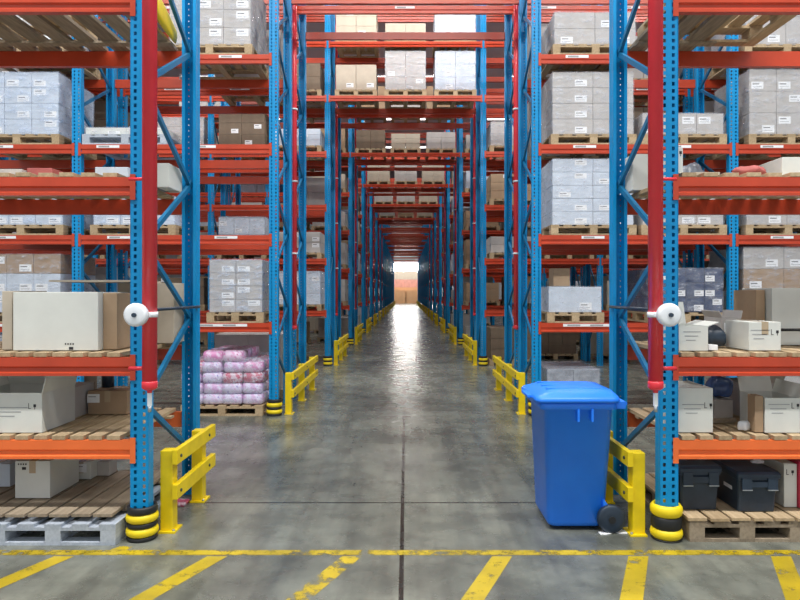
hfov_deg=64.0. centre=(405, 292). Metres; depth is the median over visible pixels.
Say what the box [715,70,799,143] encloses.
load
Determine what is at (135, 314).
round disc
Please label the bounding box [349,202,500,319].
rack
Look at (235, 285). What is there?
load
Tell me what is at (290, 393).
barrier
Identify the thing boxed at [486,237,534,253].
load
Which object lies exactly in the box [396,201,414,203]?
pallet
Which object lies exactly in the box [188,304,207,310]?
pallet
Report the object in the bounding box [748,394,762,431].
carton
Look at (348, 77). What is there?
load
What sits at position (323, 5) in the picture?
ceiling lamp
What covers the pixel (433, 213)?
pipe
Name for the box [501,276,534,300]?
load
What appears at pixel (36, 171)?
carton
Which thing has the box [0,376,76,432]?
carton
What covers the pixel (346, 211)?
load
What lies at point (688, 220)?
load
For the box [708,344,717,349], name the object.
carton
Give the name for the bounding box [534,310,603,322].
pallet
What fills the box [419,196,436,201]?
load
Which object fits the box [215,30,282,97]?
load
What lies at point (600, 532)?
paper scrap
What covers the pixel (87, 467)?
carton
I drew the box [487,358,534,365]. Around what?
pallet
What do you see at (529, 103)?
load
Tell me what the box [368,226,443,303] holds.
rack
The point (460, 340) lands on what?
bumper cover
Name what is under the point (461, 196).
rack
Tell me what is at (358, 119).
pallet
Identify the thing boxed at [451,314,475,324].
load
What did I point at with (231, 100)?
pallet
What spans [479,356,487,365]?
bumper cover
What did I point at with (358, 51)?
pallet
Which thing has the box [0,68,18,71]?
load
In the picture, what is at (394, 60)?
load
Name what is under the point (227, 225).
load
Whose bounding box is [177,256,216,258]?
pallet
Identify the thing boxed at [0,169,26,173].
carton
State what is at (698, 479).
crate
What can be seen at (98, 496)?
deck
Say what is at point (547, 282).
load
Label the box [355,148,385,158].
pallet
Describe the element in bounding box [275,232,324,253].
load
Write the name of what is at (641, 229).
pallet
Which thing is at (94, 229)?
pallet
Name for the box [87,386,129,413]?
carton
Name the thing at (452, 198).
load
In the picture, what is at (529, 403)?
bumper cover
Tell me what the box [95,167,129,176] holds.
carton
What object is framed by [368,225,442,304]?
rack
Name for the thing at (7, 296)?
carton
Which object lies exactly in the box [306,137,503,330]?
rack
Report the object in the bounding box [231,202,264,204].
load
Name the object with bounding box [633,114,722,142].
load
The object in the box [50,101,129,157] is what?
load
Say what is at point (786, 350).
deck
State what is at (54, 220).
load
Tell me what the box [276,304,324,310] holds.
pallet
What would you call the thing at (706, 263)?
load
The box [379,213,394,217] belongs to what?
load
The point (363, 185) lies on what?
rack
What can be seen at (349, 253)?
load
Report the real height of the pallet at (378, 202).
0.144 m
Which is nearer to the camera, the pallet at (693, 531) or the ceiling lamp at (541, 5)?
the pallet at (693, 531)
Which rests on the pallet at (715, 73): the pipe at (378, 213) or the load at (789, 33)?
the load at (789, 33)
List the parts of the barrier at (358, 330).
post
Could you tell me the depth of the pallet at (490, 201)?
15.13 m
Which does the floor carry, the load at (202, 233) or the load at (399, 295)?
the load at (399, 295)
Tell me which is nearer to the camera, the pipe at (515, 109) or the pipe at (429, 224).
the pipe at (515, 109)
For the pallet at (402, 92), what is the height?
0.144 m
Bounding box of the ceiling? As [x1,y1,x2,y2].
[103,5,792,228]
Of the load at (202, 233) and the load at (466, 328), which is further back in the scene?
the load at (466, 328)
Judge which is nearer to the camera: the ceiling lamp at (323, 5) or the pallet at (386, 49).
the pallet at (386, 49)
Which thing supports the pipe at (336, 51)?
attached to the rack at (573, 272)
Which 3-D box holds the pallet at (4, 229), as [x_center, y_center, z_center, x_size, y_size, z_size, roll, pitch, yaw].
[-5.400,-0.884,9.510,1.200,0.144,1.100,0,0,0]
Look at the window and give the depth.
107.94 m
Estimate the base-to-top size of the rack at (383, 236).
9.300 m
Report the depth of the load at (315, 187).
16.57 m
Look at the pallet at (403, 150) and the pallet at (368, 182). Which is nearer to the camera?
the pallet at (403, 150)
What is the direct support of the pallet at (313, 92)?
on the rack at (210, 210)
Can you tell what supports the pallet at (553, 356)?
on the floor
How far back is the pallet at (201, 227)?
21.32 m
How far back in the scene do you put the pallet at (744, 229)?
9.00 m
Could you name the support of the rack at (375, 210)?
on the floor
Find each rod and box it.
[157,305,200,310]
[609,305,647,310]
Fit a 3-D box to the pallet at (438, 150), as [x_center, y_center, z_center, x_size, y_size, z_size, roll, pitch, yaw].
[1.168,-4.734,21.810,1.000,0.144,1.100,0,0,0]
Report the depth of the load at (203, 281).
15.15 m
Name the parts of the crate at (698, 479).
lid, handle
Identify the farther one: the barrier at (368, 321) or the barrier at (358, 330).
the barrier at (368, 321)
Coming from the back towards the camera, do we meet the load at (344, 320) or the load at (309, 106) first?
the load at (344, 320)
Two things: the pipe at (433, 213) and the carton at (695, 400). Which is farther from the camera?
the pipe at (433, 213)
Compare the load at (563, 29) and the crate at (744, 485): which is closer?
the crate at (744, 485)
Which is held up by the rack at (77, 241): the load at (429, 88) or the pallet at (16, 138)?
the pallet at (16, 138)
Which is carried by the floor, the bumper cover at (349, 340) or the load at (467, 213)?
the bumper cover at (349, 340)
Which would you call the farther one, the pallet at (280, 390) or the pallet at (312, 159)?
the pallet at (312, 159)
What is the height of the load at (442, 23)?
0.710 m
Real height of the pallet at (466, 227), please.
0.144 m
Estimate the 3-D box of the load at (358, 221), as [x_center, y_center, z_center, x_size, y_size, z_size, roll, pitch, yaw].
[-2.571,-2.662,27.959,1.086,0.866,1.017,0,0,0]
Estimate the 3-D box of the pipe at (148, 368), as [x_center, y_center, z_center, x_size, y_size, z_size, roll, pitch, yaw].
[-1.778,-4.032,4.332,0.195,9.676,0.116,0,0,0]
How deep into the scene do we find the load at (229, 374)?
9.01 m
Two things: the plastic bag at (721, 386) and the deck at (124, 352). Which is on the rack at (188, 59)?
the deck at (124, 352)
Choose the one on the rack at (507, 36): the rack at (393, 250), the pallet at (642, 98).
the pallet at (642, 98)
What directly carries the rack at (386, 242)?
on the floor
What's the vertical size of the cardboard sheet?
0.014 m
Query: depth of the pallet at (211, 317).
8.96 m
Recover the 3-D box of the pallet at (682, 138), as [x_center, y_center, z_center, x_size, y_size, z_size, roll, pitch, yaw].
[3.895,-2.154,9.510,1.200,0.144,1.100,0,0,0]
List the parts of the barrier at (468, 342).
post, rail, rail, post, post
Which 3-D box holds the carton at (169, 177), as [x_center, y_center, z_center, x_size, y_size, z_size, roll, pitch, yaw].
[-1.940,-0.940,5.250,0.104,0.192,0.300,0,0,0]
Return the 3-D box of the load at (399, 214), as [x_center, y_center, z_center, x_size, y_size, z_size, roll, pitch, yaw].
[-0.012,-5.107,40.260,0.958,0.596,1.017,0,0,0]
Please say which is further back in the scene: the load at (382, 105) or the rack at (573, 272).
the load at (382, 105)
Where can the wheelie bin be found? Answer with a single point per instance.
(571, 420)
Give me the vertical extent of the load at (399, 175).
0.796 m
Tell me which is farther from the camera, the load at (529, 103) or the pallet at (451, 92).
the pallet at (451, 92)
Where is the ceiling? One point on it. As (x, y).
(310, 27)
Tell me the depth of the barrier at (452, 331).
21.97 m
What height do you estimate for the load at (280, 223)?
0.759 m
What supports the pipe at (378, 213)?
attached to the rack at (368, 202)
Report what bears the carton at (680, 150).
on the deck at (643, 194)
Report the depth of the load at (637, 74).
10.42 m
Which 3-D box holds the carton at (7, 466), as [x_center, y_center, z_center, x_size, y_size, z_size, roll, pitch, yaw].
[-3.211,1.424,5.150,0.234,0.179,0.302,0,0,0]
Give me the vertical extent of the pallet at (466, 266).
0.144 m
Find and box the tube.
[781,328,799,330]
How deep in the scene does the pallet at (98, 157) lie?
10.38 m
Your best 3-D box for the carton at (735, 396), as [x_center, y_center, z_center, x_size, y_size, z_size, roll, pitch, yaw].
[2.837,0.786,5.218,0.335,0.399,0.404,0,0,0]
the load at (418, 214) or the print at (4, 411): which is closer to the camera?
the print at (4, 411)
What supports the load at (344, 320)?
on the pallet
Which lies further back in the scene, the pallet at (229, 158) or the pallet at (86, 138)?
the pallet at (229, 158)
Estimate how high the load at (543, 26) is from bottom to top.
0.896 m
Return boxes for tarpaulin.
[157,0,176,43]
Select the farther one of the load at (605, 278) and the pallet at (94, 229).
the load at (605, 278)
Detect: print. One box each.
[0,407,27,416]
[682,404,703,408]
[751,330,769,338]
[769,404,789,408]
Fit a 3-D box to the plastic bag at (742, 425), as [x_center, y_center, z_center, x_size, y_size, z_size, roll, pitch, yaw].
[2.429,0.952,4.601,0.079,0.068,0.066,0,0,35]
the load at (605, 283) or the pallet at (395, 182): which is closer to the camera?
the load at (605, 283)
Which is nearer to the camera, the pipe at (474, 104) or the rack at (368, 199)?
the pipe at (474, 104)
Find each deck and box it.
[0,15,177,50]
[0,172,173,198]
[0,341,171,356]
[0,408,175,439]
[0,470,159,516]
[627,10,732,50]
[627,341,799,356]
[628,408,799,439]
[631,172,799,198]
[645,473,799,521]
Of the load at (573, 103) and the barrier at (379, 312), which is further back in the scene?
the barrier at (379, 312)
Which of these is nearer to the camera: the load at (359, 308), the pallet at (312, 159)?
the pallet at (312, 159)
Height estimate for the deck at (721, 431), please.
0.048 m
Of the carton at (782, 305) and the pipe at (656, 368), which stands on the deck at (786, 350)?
the carton at (782, 305)
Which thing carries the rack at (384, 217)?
on the floor
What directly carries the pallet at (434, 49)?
on the rack at (210, 210)
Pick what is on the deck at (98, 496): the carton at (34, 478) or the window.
the carton at (34, 478)
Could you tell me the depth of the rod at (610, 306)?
5.00 m
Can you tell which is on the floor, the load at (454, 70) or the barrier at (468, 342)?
the barrier at (468, 342)
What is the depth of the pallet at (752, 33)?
5.34 m
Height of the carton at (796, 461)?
0.331 m
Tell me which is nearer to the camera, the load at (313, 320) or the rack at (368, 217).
the load at (313, 320)
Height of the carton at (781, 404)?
0.398 m
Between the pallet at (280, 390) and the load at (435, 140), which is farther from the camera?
the load at (435, 140)
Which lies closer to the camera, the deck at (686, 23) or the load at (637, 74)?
the deck at (686, 23)
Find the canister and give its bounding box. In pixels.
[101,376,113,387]
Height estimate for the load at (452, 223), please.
0.811 m
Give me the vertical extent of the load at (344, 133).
0.832 m
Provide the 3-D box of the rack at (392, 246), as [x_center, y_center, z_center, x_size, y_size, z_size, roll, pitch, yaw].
[-0.012,-2.930,84.730,9.320,9.300,1.120,0,0,0]
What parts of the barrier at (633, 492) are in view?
post, rail, rail, plate, post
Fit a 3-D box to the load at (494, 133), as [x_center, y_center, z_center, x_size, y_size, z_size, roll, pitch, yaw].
[2.548,-3.778,15.660,1.114,0.578,1.044,0,0,0]
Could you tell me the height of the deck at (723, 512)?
0.022 m
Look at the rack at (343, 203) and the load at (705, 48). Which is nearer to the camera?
the load at (705, 48)
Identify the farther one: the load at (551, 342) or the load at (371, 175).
the load at (371, 175)
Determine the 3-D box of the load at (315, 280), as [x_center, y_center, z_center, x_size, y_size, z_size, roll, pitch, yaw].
[-2.572,-0.130,15.660,1.114,0.801,1.044,0,0,0]
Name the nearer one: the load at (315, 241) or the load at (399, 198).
the load at (315, 241)
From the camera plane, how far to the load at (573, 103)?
9.00 m
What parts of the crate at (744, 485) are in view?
lid, handle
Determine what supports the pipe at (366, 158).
attached to the rack at (369, 193)
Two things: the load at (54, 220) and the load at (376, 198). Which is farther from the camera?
the load at (376, 198)
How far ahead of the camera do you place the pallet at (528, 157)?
10.38 m
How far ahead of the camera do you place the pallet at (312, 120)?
17.40 m
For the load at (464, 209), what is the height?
0.791 m
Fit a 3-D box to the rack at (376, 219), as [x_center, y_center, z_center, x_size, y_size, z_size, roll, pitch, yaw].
[-0.012,-2.930,40.260,14.840,9.300,1.120,0,0,0]
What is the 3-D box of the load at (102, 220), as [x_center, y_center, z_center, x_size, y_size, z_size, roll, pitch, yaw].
[-3.825,-1.164,9.510,1.164,0.410,1.044,0,0,0]
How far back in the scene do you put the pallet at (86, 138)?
8.98 m
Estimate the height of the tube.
0.022 m
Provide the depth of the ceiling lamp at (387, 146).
37.71 m
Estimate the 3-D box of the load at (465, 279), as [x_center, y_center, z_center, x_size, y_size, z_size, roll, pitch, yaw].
[2.547,-0.156,23.230,1.086,0.854,1.017,0,0,0]
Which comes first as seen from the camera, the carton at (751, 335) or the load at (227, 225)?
the carton at (751, 335)
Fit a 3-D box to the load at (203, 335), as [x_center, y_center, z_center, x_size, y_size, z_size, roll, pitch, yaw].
[-6.652,1.148,21.810,1.087,0.847,1.017,0,0,0]
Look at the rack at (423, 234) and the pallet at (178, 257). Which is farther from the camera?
the rack at (423, 234)
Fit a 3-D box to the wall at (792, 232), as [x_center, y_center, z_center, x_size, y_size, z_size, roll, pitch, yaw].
[16.088,-3.580,52.500,0.200,10.600,111.000,0,0,0]
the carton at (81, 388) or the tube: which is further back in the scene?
the carton at (81, 388)
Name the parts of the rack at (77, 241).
label plate, label plate, label plate, label plate, label plate, label plate, label plate, label plate, label plate, label plate, label plate, label plate, label plate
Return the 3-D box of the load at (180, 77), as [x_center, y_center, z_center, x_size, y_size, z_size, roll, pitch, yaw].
[-5.332,-5.210,17.080,1.088,0.803,1.017,0,0,0]
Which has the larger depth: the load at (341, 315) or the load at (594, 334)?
the load at (341, 315)
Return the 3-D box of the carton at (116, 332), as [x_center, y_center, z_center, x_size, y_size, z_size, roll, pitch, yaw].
[-2.137,0.204,4.870,0.101,0.409,0.500,0,0,0]
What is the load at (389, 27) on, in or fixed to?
on the pallet at (386, 49)
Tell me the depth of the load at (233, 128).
15.15 m
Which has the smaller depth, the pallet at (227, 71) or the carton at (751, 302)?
the carton at (751, 302)
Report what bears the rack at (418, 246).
on the floor
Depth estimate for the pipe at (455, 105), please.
22.48 m
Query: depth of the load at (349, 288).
27.45 m
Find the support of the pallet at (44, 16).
on the deck at (92, 23)
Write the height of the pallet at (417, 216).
0.144 m
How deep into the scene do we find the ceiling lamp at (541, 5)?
19.26 m
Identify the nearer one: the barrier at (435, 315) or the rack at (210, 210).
the rack at (210, 210)
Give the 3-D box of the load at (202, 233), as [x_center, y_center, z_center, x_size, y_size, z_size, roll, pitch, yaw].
[-5.332,-1.266,17.081,1.086,0.615,1.015,0,0,0]
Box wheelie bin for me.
[521,381,626,532]
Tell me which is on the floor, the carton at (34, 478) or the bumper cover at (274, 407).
the bumper cover at (274, 407)
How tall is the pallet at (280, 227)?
0.144 m
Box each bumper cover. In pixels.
[125,500,158,542]
[266,398,281,416]
[323,356,331,365]
[347,337,353,344]
[458,337,463,344]
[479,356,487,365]
[528,399,531,415]
[650,499,682,542]
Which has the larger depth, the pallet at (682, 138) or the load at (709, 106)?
the load at (709, 106)
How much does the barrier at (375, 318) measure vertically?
0.595 m
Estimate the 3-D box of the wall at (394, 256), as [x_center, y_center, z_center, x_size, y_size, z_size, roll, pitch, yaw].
[-0.012,-3.580,108.100,32.400,10.600,0.200,0,0,0]
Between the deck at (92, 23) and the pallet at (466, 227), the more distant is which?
the pallet at (466, 227)
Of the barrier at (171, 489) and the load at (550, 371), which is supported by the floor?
the barrier at (171, 489)
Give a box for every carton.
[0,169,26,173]
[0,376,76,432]
[0,459,18,486]
[2,291,46,349]
[13,292,127,349]
[15,459,78,497]
[27,168,60,174]
[75,382,93,417]
[79,459,101,478]
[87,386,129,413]
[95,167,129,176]
[97,459,116,475]
[103,293,129,349]
[118,283,183,342]
[157,163,181,192]
[549,268,569,285]
[625,154,647,192]
[663,148,682,176]
[663,302,718,350]
[663,381,712,431]
[701,310,742,331]
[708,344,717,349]
[713,396,732,417]
[722,376,785,415]
[725,320,780,350]
[734,290,764,320]
[737,376,799,432]
[742,288,799,344]
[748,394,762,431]
[759,157,799,174]
[761,459,796,506]
[786,459,799,507]
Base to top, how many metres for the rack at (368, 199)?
9.300 m
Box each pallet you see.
[0,15,97,40]
[0,134,96,159]
[0,225,89,234]
[0,474,177,544]
[3,47,100,79]
[42,156,105,159]
[82,134,188,159]
[90,225,200,234]
[94,78,129,102]
[100,255,165,258]
[174,44,268,79]
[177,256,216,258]
[180,393,276,415]
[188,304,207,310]
[200,226,218,229]
[200,340,214,344]
[206,310,276,322]
[217,255,268,258]
[221,78,282,105]
[225,157,268,159]
[275,145,324,160]
[275,226,310,229]
[275,253,324,258]
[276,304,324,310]
[276,381,293,398]
[279,89,324,108]
[297,107,324,122]
[306,158,328,170]
[311,226,347,229]
[311,264,347,268]
[317,337,335,340]
[335,89,378,108]
[337,48,378,57]
[341,148,347,158]
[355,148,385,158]
[357,118,385,122]
[367,181,390,187]
[374,201,392,203]
[384,89,426,108]
[385,48,425,57]
[391,118,419,122]
[391,148,420,158]
[394,181,416,187]
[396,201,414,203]
[416,216,432,217]
[418,201,437,203]
[421,181,444,187]
[425,118,454,122]
[425,148,455,158]
[432,48,474,57]
[432,89,476,108]
[463,148,496,158]
[463,226,499,229]
[463,264,499,268]
[463,301,499,305]
[486,145,513,160]
[486,199,534,204]
[486,253,534,258]
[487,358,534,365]
[527,156,598,159]
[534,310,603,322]
[541,44,631,79]
[541,134,636,159]
[541,225,636,234]
[541,255,593,258]
[541,353,577,359]
[578,350,608,359]
[594,255,647,258]
[603,304,620,310]
[627,134,726,159]
[627,311,722,322]
[633,78,679,100]
[633,102,645,105]
[636,225,726,234]
[637,3,796,45]
[645,472,799,541]
[647,255,709,258]
[678,79,714,104]
[704,156,768,159]
[708,44,799,79]
[711,134,799,159]
[711,225,799,234]
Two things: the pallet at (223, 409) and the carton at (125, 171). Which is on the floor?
the pallet at (223, 409)
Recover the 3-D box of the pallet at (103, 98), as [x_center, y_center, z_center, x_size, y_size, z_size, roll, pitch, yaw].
[-5.332,-3.414,10.930,1.150,0.144,1.100,0,0,0]
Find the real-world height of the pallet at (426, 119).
0.144 m
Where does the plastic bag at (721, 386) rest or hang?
on the carton at (722, 406)
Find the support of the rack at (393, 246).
on the floor
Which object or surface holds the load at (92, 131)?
on the pallet at (86, 138)
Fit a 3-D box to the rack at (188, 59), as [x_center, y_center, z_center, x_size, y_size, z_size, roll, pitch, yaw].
[-3.232,-2.930,5.000,2.888,9.300,1.120,0,0,0]
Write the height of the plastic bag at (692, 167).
0.221 m
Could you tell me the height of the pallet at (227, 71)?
0.144 m
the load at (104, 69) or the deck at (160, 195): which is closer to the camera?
the deck at (160, 195)
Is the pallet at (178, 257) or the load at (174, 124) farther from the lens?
the pallet at (178, 257)
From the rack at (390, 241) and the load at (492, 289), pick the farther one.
the rack at (390, 241)
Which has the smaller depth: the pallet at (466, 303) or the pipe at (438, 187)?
the pallet at (466, 303)
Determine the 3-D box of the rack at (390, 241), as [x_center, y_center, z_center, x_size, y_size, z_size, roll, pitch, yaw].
[-0.012,-2.930,72.430,9.320,9.300,1.120,0,0,0]
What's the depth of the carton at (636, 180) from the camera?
5.25 m
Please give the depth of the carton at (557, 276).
9.36 m
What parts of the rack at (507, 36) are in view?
label plate, label plate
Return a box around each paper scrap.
[598,531,611,534]
[616,529,627,533]
[750,459,763,463]
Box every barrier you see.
[158,424,214,533]
[284,355,317,414]
[334,334,348,364]
[354,323,362,344]
[366,317,371,332]
[373,313,377,325]
[378,310,381,320]
[430,310,432,320]
[434,313,437,325]
[439,317,444,332]
[448,323,456,344]
[462,334,476,364]
[493,355,525,414]
[605,431,647,536]
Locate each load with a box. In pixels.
[0,15,88,69]
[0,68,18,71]
[0,71,93,143]
[0,215,93,229]
[0,254,94,311]
[7,376,96,388]
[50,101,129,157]
[66,35,129,97]
[86,128,181,142]
[93,197,188,228]
[93,267,129,291]
[158,117,215,143]
[158,278,207,303]
[170,0,265,69]
[179,76,228,105]
[179,232,218,255]
[181,345,276,403]
[200,222,218,225]
[200,332,218,339]
[210,260,275,311]
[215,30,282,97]
[215,331,282,388]
[219,114,268,143]
[219,217,268,234]
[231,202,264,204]
[241,176,276,191]
[275,129,324,150]
[275,203,309,227]
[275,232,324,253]
[275,322,309,339]
[276,271,324,303]
[297,63,324,95]
[297,83,331,107]
[297,178,328,204]
[306,316,328,329]
[312,174,347,190]
[312,212,347,227]
[312,243,347,264]
[318,317,349,336]
[319,210,349,229]
[321,129,347,151]
[328,279,347,300]
[336,15,377,50]
[336,65,377,94]
[337,315,359,324]
[341,195,359,211]
[341,221,359,241]
[341,253,359,270]
[347,307,360,322]
[349,288,359,298]
[356,86,385,108]
[356,130,385,151]
[367,165,389,182]
[374,196,392,201]
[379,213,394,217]
[385,23,425,50]
[385,51,425,94]
[391,86,419,108]
[391,134,419,151]
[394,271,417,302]
[394,290,404,303]
[395,165,416,182]
[397,196,414,201]
[398,213,412,217]
[406,290,417,303]
[417,213,431,215]
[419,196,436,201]
[422,165,443,182]
[426,86,449,108]
[426,132,454,151]
[433,15,474,50]
[433,51,475,94]
[451,198,469,212]
[451,223,464,241]
[451,254,469,270]
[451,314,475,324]
[463,208,491,229]
[463,277,492,294]
[463,283,498,300]
[463,325,494,339]
[464,135,482,150]
[464,171,488,189]
[464,211,498,226]
[464,239,498,264]
[467,310,489,322]
[486,122,513,150]
[486,174,534,204]
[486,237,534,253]
[486,326,534,358]
[501,222,534,227]
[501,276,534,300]
[524,24,550,96]
[524,102,595,156]
[527,227,534,236]
[527,288,534,302]
[534,362,598,383]
[541,13,634,69]
[541,72,632,143]
[541,158,632,229]
[541,287,600,311]
[541,332,575,353]
[546,281,579,286]
[576,276,607,292]
[579,332,631,353]
[595,281,620,303]
[596,107,665,157]
[627,36,665,97]
[627,268,722,311]
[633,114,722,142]
[633,215,722,225]
[678,47,741,97]
[678,261,709,268]
[680,101,745,156]
[708,247,799,310]
[711,15,799,69]
[712,215,799,230]
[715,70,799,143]
[722,376,799,383]
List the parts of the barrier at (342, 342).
post, post, rail, rail, post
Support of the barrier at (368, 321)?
on the floor
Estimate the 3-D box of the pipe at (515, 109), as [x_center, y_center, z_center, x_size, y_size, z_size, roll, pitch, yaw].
[1.763,-3.349,10.269,0.117,7.862,0.214,0,0,0]
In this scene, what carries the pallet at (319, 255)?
on the rack at (210, 210)
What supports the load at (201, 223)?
on the pallet at (201, 227)
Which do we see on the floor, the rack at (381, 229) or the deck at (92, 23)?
the rack at (381, 229)
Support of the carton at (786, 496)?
on the deck at (723, 512)
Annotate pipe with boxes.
[128,0,157,411]
[292,5,297,329]
[335,17,337,315]
[355,105,356,309]
[366,158,366,305]
[373,187,373,303]
[378,213,378,301]
[429,224,429,300]
[433,213,433,301]
[437,187,438,303]
[444,130,445,305]
[454,105,455,309]
[473,17,475,315]
[513,5,517,329]
[647,0,676,411]
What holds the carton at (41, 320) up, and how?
on the deck at (124, 352)
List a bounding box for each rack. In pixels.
[0,0,199,507]
[0,0,799,402]
[0,5,731,398]
[0,5,799,365]
[11,5,796,359]
[157,82,638,341]
[157,93,644,326]
[232,118,578,331]
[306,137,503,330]
[309,187,524,323]
[320,158,546,324]
[344,199,466,314]
[347,178,500,316]
[349,196,452,313]
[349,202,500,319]
[358,217,452,308]
[360,217,450,297]
[360,225,451,309]
[368,216,452,306]
[368,217,450,310]
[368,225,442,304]
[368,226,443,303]
[368,233,443,306]
[369,245,442,302]
[374,246,436,301]
[374,250,436,278]
[390,241,432,253]
[392,246,418,301]
[393,246,436,304]
[418,246,418,301]
[609,0,799,506]
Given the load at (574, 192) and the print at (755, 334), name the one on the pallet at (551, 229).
the load at (574, 192)
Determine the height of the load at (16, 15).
0.760 m
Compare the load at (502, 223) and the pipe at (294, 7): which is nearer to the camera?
the pipe at (294, 7)
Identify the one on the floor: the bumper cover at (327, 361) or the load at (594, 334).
the bumper cover at (327, 361)
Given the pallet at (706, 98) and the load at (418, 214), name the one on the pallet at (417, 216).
the load at (418, 214)
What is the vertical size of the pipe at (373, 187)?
7.862 m
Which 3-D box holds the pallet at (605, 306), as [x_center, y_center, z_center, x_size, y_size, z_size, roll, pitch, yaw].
[5.308,0.346,15.660,1.150,0.144,1.100,0,0,0]
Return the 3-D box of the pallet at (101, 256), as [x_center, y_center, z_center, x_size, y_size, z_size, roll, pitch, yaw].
[-6.652,-0.884,15.660,1.150,0.144,1.100,0,0,0]
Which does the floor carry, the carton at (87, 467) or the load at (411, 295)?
the load at (411, 295)
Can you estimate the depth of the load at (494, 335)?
15.15 m
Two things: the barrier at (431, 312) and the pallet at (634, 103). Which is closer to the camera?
the pallet at (634, 103)
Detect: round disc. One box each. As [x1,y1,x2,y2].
[123,303,148,326]
[656,303,681,326]
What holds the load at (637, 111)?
on the pallet
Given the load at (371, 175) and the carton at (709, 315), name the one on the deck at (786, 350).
the carton at (709, 315)
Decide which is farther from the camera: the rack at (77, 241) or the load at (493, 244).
the load at (493, 244)
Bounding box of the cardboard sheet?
[49,280,160,282]
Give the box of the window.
[394,261,417,270]
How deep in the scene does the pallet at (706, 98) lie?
11.20 m
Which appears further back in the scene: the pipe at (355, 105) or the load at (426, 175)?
the load at (426, 175)
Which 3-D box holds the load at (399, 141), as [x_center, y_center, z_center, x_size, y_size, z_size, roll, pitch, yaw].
[-0.012,-5.057,21.810,0.958,0.496,1.017,0,0,0]
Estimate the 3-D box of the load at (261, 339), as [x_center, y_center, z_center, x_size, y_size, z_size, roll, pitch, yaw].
[-2.572,1.123,10.930,1.086,0.896,1.017,0,0,0]
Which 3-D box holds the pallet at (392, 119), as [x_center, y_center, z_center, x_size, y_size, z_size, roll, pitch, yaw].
[-0.012,-6.014,21.810,1.000,0.144,1.100,0,0,0]
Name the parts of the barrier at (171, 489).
post, plate, rail, rail, post, plate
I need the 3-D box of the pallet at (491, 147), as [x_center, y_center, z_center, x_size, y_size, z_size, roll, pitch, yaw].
[2.548,-3.414,15.660,1.150,0.144,1.100,0,0,0]
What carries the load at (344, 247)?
on the pallet
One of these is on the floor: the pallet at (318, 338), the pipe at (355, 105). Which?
the pallet at (318, 338)
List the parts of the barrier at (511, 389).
post, rail, rail, post, post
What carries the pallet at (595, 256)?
on the rack at (210, 210)
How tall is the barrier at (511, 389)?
0.595 m
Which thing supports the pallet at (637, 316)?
on the rack at (77, 241)
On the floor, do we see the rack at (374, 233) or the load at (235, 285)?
the rack at (374, 233)
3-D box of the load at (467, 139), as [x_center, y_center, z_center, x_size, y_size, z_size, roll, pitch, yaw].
[2.548,-5.038,21.810,1.088,0.458,1.017,0,0,0]
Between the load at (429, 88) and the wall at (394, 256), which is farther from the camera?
the wall at (394, 256)
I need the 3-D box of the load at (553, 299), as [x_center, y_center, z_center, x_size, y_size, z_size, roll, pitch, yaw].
[2.377,0.086,9.510,0.764,0.370,1.044,0,0,0]
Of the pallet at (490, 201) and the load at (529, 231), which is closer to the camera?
the pallet at (490, 201)
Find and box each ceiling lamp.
[323,5,488,5]
[377,74,432,76]
[386,145,425,147]
[486,118,503,119]
[541,5,647,5]
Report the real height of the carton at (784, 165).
0.134 m
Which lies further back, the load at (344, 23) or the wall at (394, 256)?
the wall at (394, 256)
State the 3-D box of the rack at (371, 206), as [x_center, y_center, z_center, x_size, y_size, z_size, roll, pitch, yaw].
[-0.012,-2.930,34.110,14.840,9.300,1.120,0,0,0]
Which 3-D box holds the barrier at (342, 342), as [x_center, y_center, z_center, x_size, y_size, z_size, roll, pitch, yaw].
[-1.650,1.423,16.455,0.144,0.595,2.510,0,0,0]
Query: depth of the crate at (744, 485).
4.53 m
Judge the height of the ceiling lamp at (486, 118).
0.288 m
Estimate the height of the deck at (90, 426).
0.048 m
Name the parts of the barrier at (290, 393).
post, post, rail, rail, post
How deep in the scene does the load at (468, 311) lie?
33.60 m
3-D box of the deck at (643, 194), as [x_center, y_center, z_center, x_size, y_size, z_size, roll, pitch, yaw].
[3.203,-0.814,4.995,2.574,0.048,1.108,0,0,0]
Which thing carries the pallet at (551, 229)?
on the rack at (77, 241)
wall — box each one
[0,157,310,333]
[311,256,500,302]
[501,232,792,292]
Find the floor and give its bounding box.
[0,303,799,599]
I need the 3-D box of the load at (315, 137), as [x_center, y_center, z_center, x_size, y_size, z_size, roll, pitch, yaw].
[-2.572,-3.689,15.659,1.087,0.399,1.019,0,0,0]
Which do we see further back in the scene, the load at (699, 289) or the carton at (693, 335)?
the load at (699, 289)
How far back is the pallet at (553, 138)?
8.98 m
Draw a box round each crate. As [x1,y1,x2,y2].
[663,456,721,508]
[709,459,780,510]
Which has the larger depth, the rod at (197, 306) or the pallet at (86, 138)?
the pallet at (86, 138)
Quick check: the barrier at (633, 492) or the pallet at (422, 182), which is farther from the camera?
the pallet at (422, 182)
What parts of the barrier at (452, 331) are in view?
post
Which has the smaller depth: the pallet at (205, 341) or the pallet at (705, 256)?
the pallet at (705, 256)
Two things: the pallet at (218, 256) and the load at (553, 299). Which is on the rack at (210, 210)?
the pallet at (218, 256)
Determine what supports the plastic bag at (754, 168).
on the deck at (643, 194)
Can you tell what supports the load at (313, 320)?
on the pallet
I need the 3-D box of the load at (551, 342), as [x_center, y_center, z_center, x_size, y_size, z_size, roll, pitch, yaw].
[3.868,1.204,17.080,1.087,0.733,1.018,0,0,0]
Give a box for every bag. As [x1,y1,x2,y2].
[177,499,188,506]
[683,162,703,171]
[705,376,733,396]
[708,324,725,346]
[732,165,766,174]
[737,420,749,430]
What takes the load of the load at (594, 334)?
on the pallet
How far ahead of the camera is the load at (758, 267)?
9.00 m

